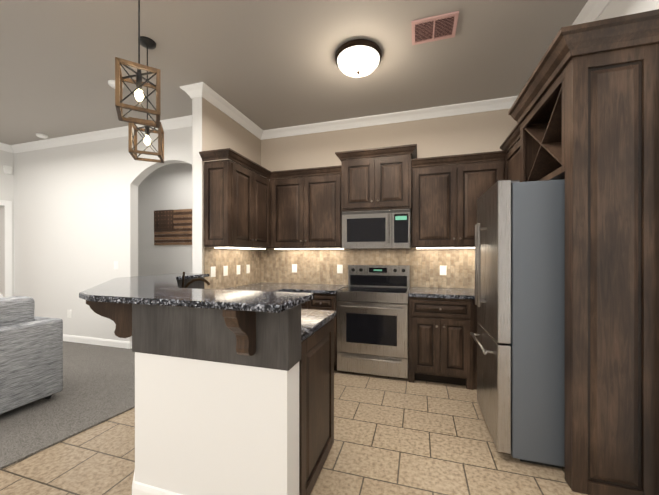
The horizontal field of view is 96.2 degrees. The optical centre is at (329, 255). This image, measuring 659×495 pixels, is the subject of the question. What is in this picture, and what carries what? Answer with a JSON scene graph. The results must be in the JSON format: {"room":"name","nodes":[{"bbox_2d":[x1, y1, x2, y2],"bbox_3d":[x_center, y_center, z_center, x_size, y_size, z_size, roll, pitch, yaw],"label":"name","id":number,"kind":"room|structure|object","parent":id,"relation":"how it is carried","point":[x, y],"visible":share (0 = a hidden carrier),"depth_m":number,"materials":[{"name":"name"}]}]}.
{"room":"kitchen","nodes":[
{"label":"kitchen","id":0,"kind":"room"},
{"bbox_2d":[0,150,13,296],"bbox_3d":[-6.136,-0.224,1.733,0.120,3.070,6.490,0,0,17],"label":"wall","id":1,"kind":"structure","parent":0,"point":[6,183],"depth_m":4.70,"materials":[{"name":"white paint"}]},
{"bbox_2d":[0,200,11,296],"bbox_3d":[-5.303,0.216,4.266,0.018,2.185,1.090,0,0,17],"label":"door frame","id":2,"kind":"structure","parent":1,"relation":"attached to","point":[7,205],"depth_m":4.74,"materials":[{"name":"white wood"}]},
{"bbox_2d":[3,165,11,173],"bbox_3d":[-5.154,-1.372,4.736,0.029,0.120,0.090,0,0,17],"label":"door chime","id":3,"kind":"object","parent":1,"relation":"attached to","point":[8,170],"depth_m":4.72,"materials":[{"name":"white plastic"}]},
{"bbox_2d":[0,142,15,152],"bbox_3d":[-6.038,-1.711,1.702,0.085,0.095,6.490,0,0,17],"label":"crown molding","id":4,"kind":"structure","parent":1,"relation":"attached to","point":[4,147],"depth_m":4.67,"materials":[{"name":"white wood"}]},
{"bbox_2d":[14,126,191,341],"bbox_3d":[-3.261,-0.227,4.319,4.137,3.070,0.120,0,0,17],"label":"wall","id":5,"kind":"structure","parent":0,"point":[75,220],"depth_m":4.39,"materials":[{"name":"white paint"}]},
{"bbox_2d":[67,310,70,317],"bbox_3d":[-3.920,0.878,4.451,0.075,0.115,0.009,0,0,17],"label":"outlet","id":6,"kind":"object","parent":5,"relation":"attached to","point":[68,311],"depth_m":4.45,"materials":[{"name":"white plastic"}]},
{"bbox_2d":[63,334,131,348],"bbox_3d":[-3.955,1.253,4.448,2.494,0.110,0.035,0,0,17],"label":"baseboard","id":7,"kind":"structure","parent":5,"relation":"attached to","point":[101,341],"depth_m":4.23,"materials":[{"name":"white wood"}]},
{"bbox_2d":[8,115,191,152],"bbox_3d":[-3.190,-1.713,4.190,3.927,0.095,0.085,0,0,17],"label":"crown molding","id":8,"kind":"structure","parent":5,"relation":"attached to","point":[185,121],"depth_m":4.26,"materials":[{"name":"white"}]},
{"bbox_2d":[114,261,117,268],"bbox_3d":[-3.020,0.138,4.179,0.075,0.115,0.009,0,0,17],"label":"outlet","id":9,"kind":"object","parent":5,"relation":"attached to","point":[115,262],"depth_m":4.18,"materials":[{"name":"white plastic"}]},
{"bbox_2d":[138,163,191,275],"bbox_3d":[-2.405,-0.228,5.430,3.137,3.070,0.120,0,0,17],"label":"wall","id":10,"kind":"structure","parent":0,"point":[167,187],"depth_m":5.56,"materials":[{"name":"white paint"}]},
{"bbox_2d":[154,209,191,244],"bbox_3d":[-2.789,-0.524,5.466,1.140,0.658,0.029,0,0,17],"label":"wall art","id":11,"kind":"object","parent":10,"relation":"attached to","point":[166,223],"visible":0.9,"depth_m":5.49,"materials":[{"name":"brown wood"}]},
{"bbox_2d":[135,352,298,494],"bbox_3d":[-0.817,0.910,2.226,1.725,0.800,1.376,0,0,17],"label":"wall","id":12,"kind":"structure","parent":0,"point":[202,427],"depth_m":1.43,"materials":[{"name":"white paint"}]},
{"bbox_2d":[132,470,181,494],"bbox_3d":[-0.819,1.255,2.220,1.753,0.110,1.390,0,0,17],"label":"baseboard","id":13,"kind":"structure","parent":12,"relation":"attached to","point":[138,488],"depth_m":1.54,"materials":[{"name":"white wood"}]},
{"bbox_2d":[79,273,313,370],"bbox_3d":[-0.903,0.350,2.157,1.960,0.319,1.556,0,0,17],"label":"raised bar","id":14,"kind":"object","parent":12,"relation":"on","point":[165,314],"visible":1,"depth_m":1.42,"materials":[{"name":"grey wood"}]},
{"bbox_2d":[192,97,260,286],"bbox_3d":[-1.223,-0.226,3.700,0.123,3.070,1.213,0,0,17],"label":"wall","id":15,"kind":"structure","parent":0,"point":[214,127],"depth_m":3.14,"materials":[{"name":"beige paint"}]},
{"bbox_2d":[180,84,195,98],"bbox_3d":[-1.443,-1.712,3.323,0.088,0.095,0.538,0,0,17],"label":"crown molding","id":16,"kind":"structure","parent":15,"relation":"attached to","point":[187,88],"depth_m":3.08,"materials":[{"name":"white"}]},
{"bbox_2d":[211,266,215,276],"bbox_3d":[-1.280,0.179,3.254,0.009,0.115,0.075,0,0,17],"label":"outlet","id":17,"kind":"object","parent":15,"relation":"attached to","point":[213,269],"depth_m":3.25,"materials":[{"name":"white plastic"}]},
{"bbox_2d":[223,266,227,275],"bbox_3d":[-1.216,0.179,3.465,0.009,0.115,0.075,0,0,17],"label":"outlet","id":18,"kind":"object","parent":15,"relation":"attached to","point":[225,268],"depth_m":3.45,"materials":[{"name":"white plastic"}]},
{"bbox_2d":[192,82,263,138],"bbox_3d":[-1.164,-1.712,3.584,0.115,0.095,1.198,0,0,17],"label":"crown molding","id":19,"kind":"structure","parent":15,"relation":"attached to","point":[200,89],"depth_m":3.40,"materials":[{"name":"white"}]},
{"bbox_2d":[204,247,259,288],"bbox_3d":[-1.157,-0.083,3.692,0.007,0.937,1.170,0,0,17],"label":"tile backsplash","id":20,"kind":"structure","parent":15,"relation":"attached to","point":[218,257],"depth_m":3.58,"materials":[{"name":"tile"}]},
{"bbox_2d":[199,148,266,249],"bbox_3d":[-1.051,-0.582,3.482,0.327,0.982,0.866,0,0,17],"label":"upper cabinet","id":21,"kind":"object","parent":15,"relation":"attached to","point":[251,206],"depth_m":3.11,"materials":[{"name":"brown wood"}]},
{"bbox_2d":[246,265,249,272],"bbox_3d":[-1.078,0.178,3.924,0.009,0.115,0.075,0,0,17],"label":"outlet","id":22,"kind":"object","parent":15,"relation":"attached to","point":[247,266],"depth_m":3.91,"materials":[{"name":"white plastic"}]},
{"bbox_2d":[0,371,587,494],"bbox_3d":[-1.700,1.341,1.137,9.320,0.060,8.300,0,0,17],"label":"floor","id":23,"kind":"structure","parent":0,"point":[397,436],"depth_m":1.93,"materials":[{"name":"beige tile"}]},
{"bbox_2d":[0,341,134,469],"bbox_3d":[-3.970,1.304,1.767,4.010,0.014,7.800,0,0,17],"label":"floor carpet","id":24,"kind":"object","parent":23,"relation":"on","point":[98,384],"visible":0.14,"depth_m":2.57,"materials":[{"name":"grey carpet"}]},
{"bbox_2d":[0,293,62,413],"bbox_3d":[-3.225,0.750,1.830,1.000,1.090,2.150,0,0,17],"label":"sofa","id":25,"kind":"object","parent":24,"relation":"on","point":[31,357],"visible":1,"depth_m":2.49,"materials":[{"name":"grey fabric"}]},
{"bbox_2d":[220,282,307,291],"bbox_3d":[-0.951,0.848,2.973,0.810,0.920,2.443,0,0,17],"label":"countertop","id":26,"kind":"structure","parent":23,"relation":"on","point":[262,286],"depth_m":3.57,"materials":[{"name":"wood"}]},
{"bbox_2d":[220,282,347,341],"bbox_3d":[-0.563,0.406,2.856,1.622,0.037,2.445,0,0,17],"label":"countertop","id":27,"kind":"structure","parent":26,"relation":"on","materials":[{"name":"stone"}]},
{"bbox_2d":[182,272,209,287],"bbox_3d":[-1.204,0.263,2.600,0.232,0.250,0.193,0,0,17],"label":"sink faucet","id":28,"kind":"object","parent":27,"relation":"on","point":[194,280],"visible":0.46,"depth_m":2.61,"materials":[{"name":"brown metal"}]},
{"bbox_2d":[299,306,337,494],"bbox_3d":[-0.432,0.849,1.886,0.810,0.920,0.660,0,0,17],"label":"base cabinet","id":29,"kind":"object","parent":23,"relation":"on","point":[318,362],"depth_m":1.71,"materials":[{"name":"brown wood"}]},
{"bbox_2d":[296,284,347,305],"bbox_3d":[-0.076,0.847,3.630,0.490,0.919,0.681,0,0,17],"label":"base cabinet","id":30,"kind":"object","parent":23,"relation":"on","point":[324,294],"depth_m":3.34,"materials":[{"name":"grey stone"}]},
{"bbox_2d":[337,265,409,377],"bbox_3d":[0.529,0.716,3.446,0.764,1.184,0.669,0,0,17],"label":"range","id":31,"kind":"object","parent":23,"relation":"on","point":[373,319],"visible":1,"depth_m":3.19,"materials":[{"name":"silver metal"}]},
{"bbox_2d":[408,287,478,389],"bbox_3d":[1.524,0.849,3.153,1.299,0.919,0.673,0,0,17],"label":"base cabinet","id":32,"kind":"object","parent":23,"relation":"on","point":[442,345],"depth_m":2.95,"materials":[{"name":"brown wood"}]},
{"bbox_2d":[408,287,474,298],"bbox_3d":[1.525,0.406,3.159,1.301,0.037,0.662,0,0,17],"label":"countertop","id":33,"kind":"structure","parent":32,"relation":"on","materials":[{"name":"stone"}]},
{"bbox_2d":[470,179,564,468],"bbox_3d":[1.477,0.414,2.129,0.766,1.791,0.697,0,0,17],"label":"refrigerator","id":34,"kind":"object","parent":23,"relation":"on","point":[520,269],"visible":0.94,"depth_m":1.85,"materials":[{"name":"grey metal"}]},
{"bbox_2d":[508,9,658,494],"bbox_3d":[1.602,0.046,1.975,0.472,2.528,0.970,0,0,17],"label":"tall cabinet","id":35,"kind":"object","parent":23,"relation":"on","point":[583,112],"visible":0.83,"depth_m":1.59,"materials":[{"name":"brown wood"}]},
{"bbox_2d":[0,0,587,144],"bbox_3d":[-1.700,-1.798,1.134,9.320,0.080,8.300,0,0,17],"label":"ceiling","id":36,"kind":"structure","parent":0,"point":[266,64],"depth_m":2.61,"materials":[{"name":"grey paint"}]},
{"bbox_2d":[36,133,47,138],"bbox_3d":[-4.199,-1.742,4.318,0.128,0.037,0.128,0,0,-28],"label":"smoke detector","id":37,"kind":"object","parent":36,"relation":"attached to","point":[39,135],"depth_m":4.29,"materials":[{"name":"white plastic"}]},
{"bbox_2d":[108,80,114,88],"bbox_3d":[-2.187,-1.741,3.024,0.128,0.037,0.128,0,0,-28],"label":"smoke detector","id":38,"kind":"object","parent":36,"relation":"attached to","point":[111,83],"depth_m":2.97,"materials":[{"name":"white plastic"}]},
{"bbox_2d":[115,0,160,127],"bbox_3d":[-1.160,-1.298,1.800,0.220,0.918,0.220,0,0,-31],"label":"pendant light","id":39,"kind":"object","parent":36,"relation":"hanging from","point":[120,80],"visible":1,"depth_m":1.76,"materials":[{"name":"brown wood"}]},
{"bbox_2d":[128,36,163,162],"bbox_3d":[-1.500,-1.281,2.435,0.220,0.953,0.220,0,0,-23],"label":"pendant light","id":40,"kind":"object","parent":36,"relation":"hanging from","point":[147,43],"visible":0.9,"depth_m":2.42,"materials":[{"name":"brown wood"}]},
{"bbox_2d":[335,39,381,76],"bbox_3d":[0.253,-1.671,2.593,0.410,0.177,0.410,0,0,17],"label":"flush-mount ceiling light","id":41,"kind":"object","parent":36,"relation":"attached to","point":[357,57],"visible":0.98,"depth_m":2.48,"materials":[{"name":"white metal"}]},
{"bbox_2d":[411,11,458,44],"bbox_3d":[0.809,-1.752,2.290,0.330,0.013,0.250,0,0,17],"label":"ceiling vent","id":42,"kind":"object","parent":36,"relation":"in","point":[435,28],"visible":0.96,"depth_m":2.28,"materials":[{"name":"pink"}]},
{"bbox_2d":[261,109,517,288],"bbox_3d":[0.646,-0.226,3.834,3.620,3.070,0.120,0,0,17],"label":"wall","id":43,"kind":"structure","parent":0,"point":[487,131],"depth_m":3.69,"materials":[{"name":"beige paint"}]},
{"bbox_2d":[292,264,296,272],"bbox_3d":[-0.486,0.178,4.098,0.075,0.115,0.008,0,0,17],"label":"outlet","id":44,"kind":"object","parent":43,"relation":"attached to","point":[294,266],"depth_m":4.09,"materials":[{"name":"white plastic"}]},
{"bbox_2d":[267,163,342,249],"bbox_3d":[-0.281,-0.582,3.833,0.985,0.982,0.407,0,0,17],"label":"upper cabinet","id":45,"kind":"object","parent":43,"relation":"attached to","point":[304,211],"depth_m":3.69,"materials":[{"name":"brown wood"}]},
{"bbox_2d":[337,265,342,272],"bbox_3d":[0.137,0.178,3.911,0.075,0.115,0.008,0,0,17],"label":"outlet","id":46,"kind":"object","parent":43,"relation":"attached to","point":[339,267],"depth_m":3.91,"materials":[{"name":"white plastic"}]},
{"bbox_2d":[260,213,474,288],"bbox_3d":[0.627,-0.083,3.772,3.379,0.937,0.008,0,0,17],"label":"tile backsplash","id":47,"kind":"structure","parent":43,"relation":"attached to","point":[275,266],"depth_m":3.81,"materials":[{"name":"tile"}]},
{"bbox_2d":[339,144,410,211],"bbox_3d":[0.577,-0.867,3.575,0.800,0.692,0.407,0,0,17],"label":"upper cabinet","id":48,"kind":"object","parent":43,"relation":"attached to","point":[378,182],"depth_m":3.37,"materials":[{"name":"brown wood"}]},
{"bbox_2d":[342,209,410,248],"bbox_3d":[0.572,-0.300,3.561,0.780,0.434,0.425,0,0,17],"label":"microwave","id":49,"kind":"object","parent":48,"relation":"attached to","point":[382,229],"visible":1,"depth_m":3.39,"materials":[{"name":"silver metal"}]},
{"bbox_2d":[260,95,518,139],"bbox_3d":[0.564,-1.713,3.750,3.270,0.095,0.085,0,0,17],"label":"crown molding","id":50,"kind":"structure","parent":43,"relation":"attached to","point":[506,102],"depth_m":3.67,"materials":[{"name":"white"}]},
{"bbox_2d":[440,266,446,274],"bbox_3d":[1.362,0.179,3.543,0.075,0.115,0.008,0,0,17],"label":"outlet","id":51,"kind":"object","parent":43,"relation":"attached to","point":[443,269],"depth_m":3.54,"materials":[{"name":"white plastic"}]},
{"bbox_2d":[411,151,498,248],"bbox_3d":[1.416,-0.582,3.319,0.949,0.982,0.415,0,0,17],"label":"upper cabinet","id":52,"kind":"object","parent":43,"relation":"attached to","point":[444,198],"depth_m":3.22,"materials":[{"name":"brown wood"}]},
{"bbox_2d":[596,0,658,20],"bbox_3d":[1.292,-0.222,-0.094,0.120,3.070,7.270,0,0,17],"label":"wall","id":53,"kind":"structure","parent":0,"point":[615,8],"depth_m":1.77,"materials":[{"name":"white paint"}]},
{"bbox_2d":[499,123,519,179],"bbox_3d":[1.860,-0.611,2.735,0.417,1.042,0.624,0,0,17],"label":"upper cabinet","id":54,"kind":"object","parent":53,"relation":"attached to","point":[509,160],"depth_m":2.84,"materials":[{"name":"brown wood"}]},
{"bbox_2d":[572,0,610,24],"bbox_3d":[1.176,-1.709,-0.123,0.085,0.095,7.150,0,0,17],"label":"crown molding","id":55,"kind":"structure","parent":53,"relation":"attached to","point":[592,10],"depth_m":2.07,"materials":[{"name":"white"}]}
]}

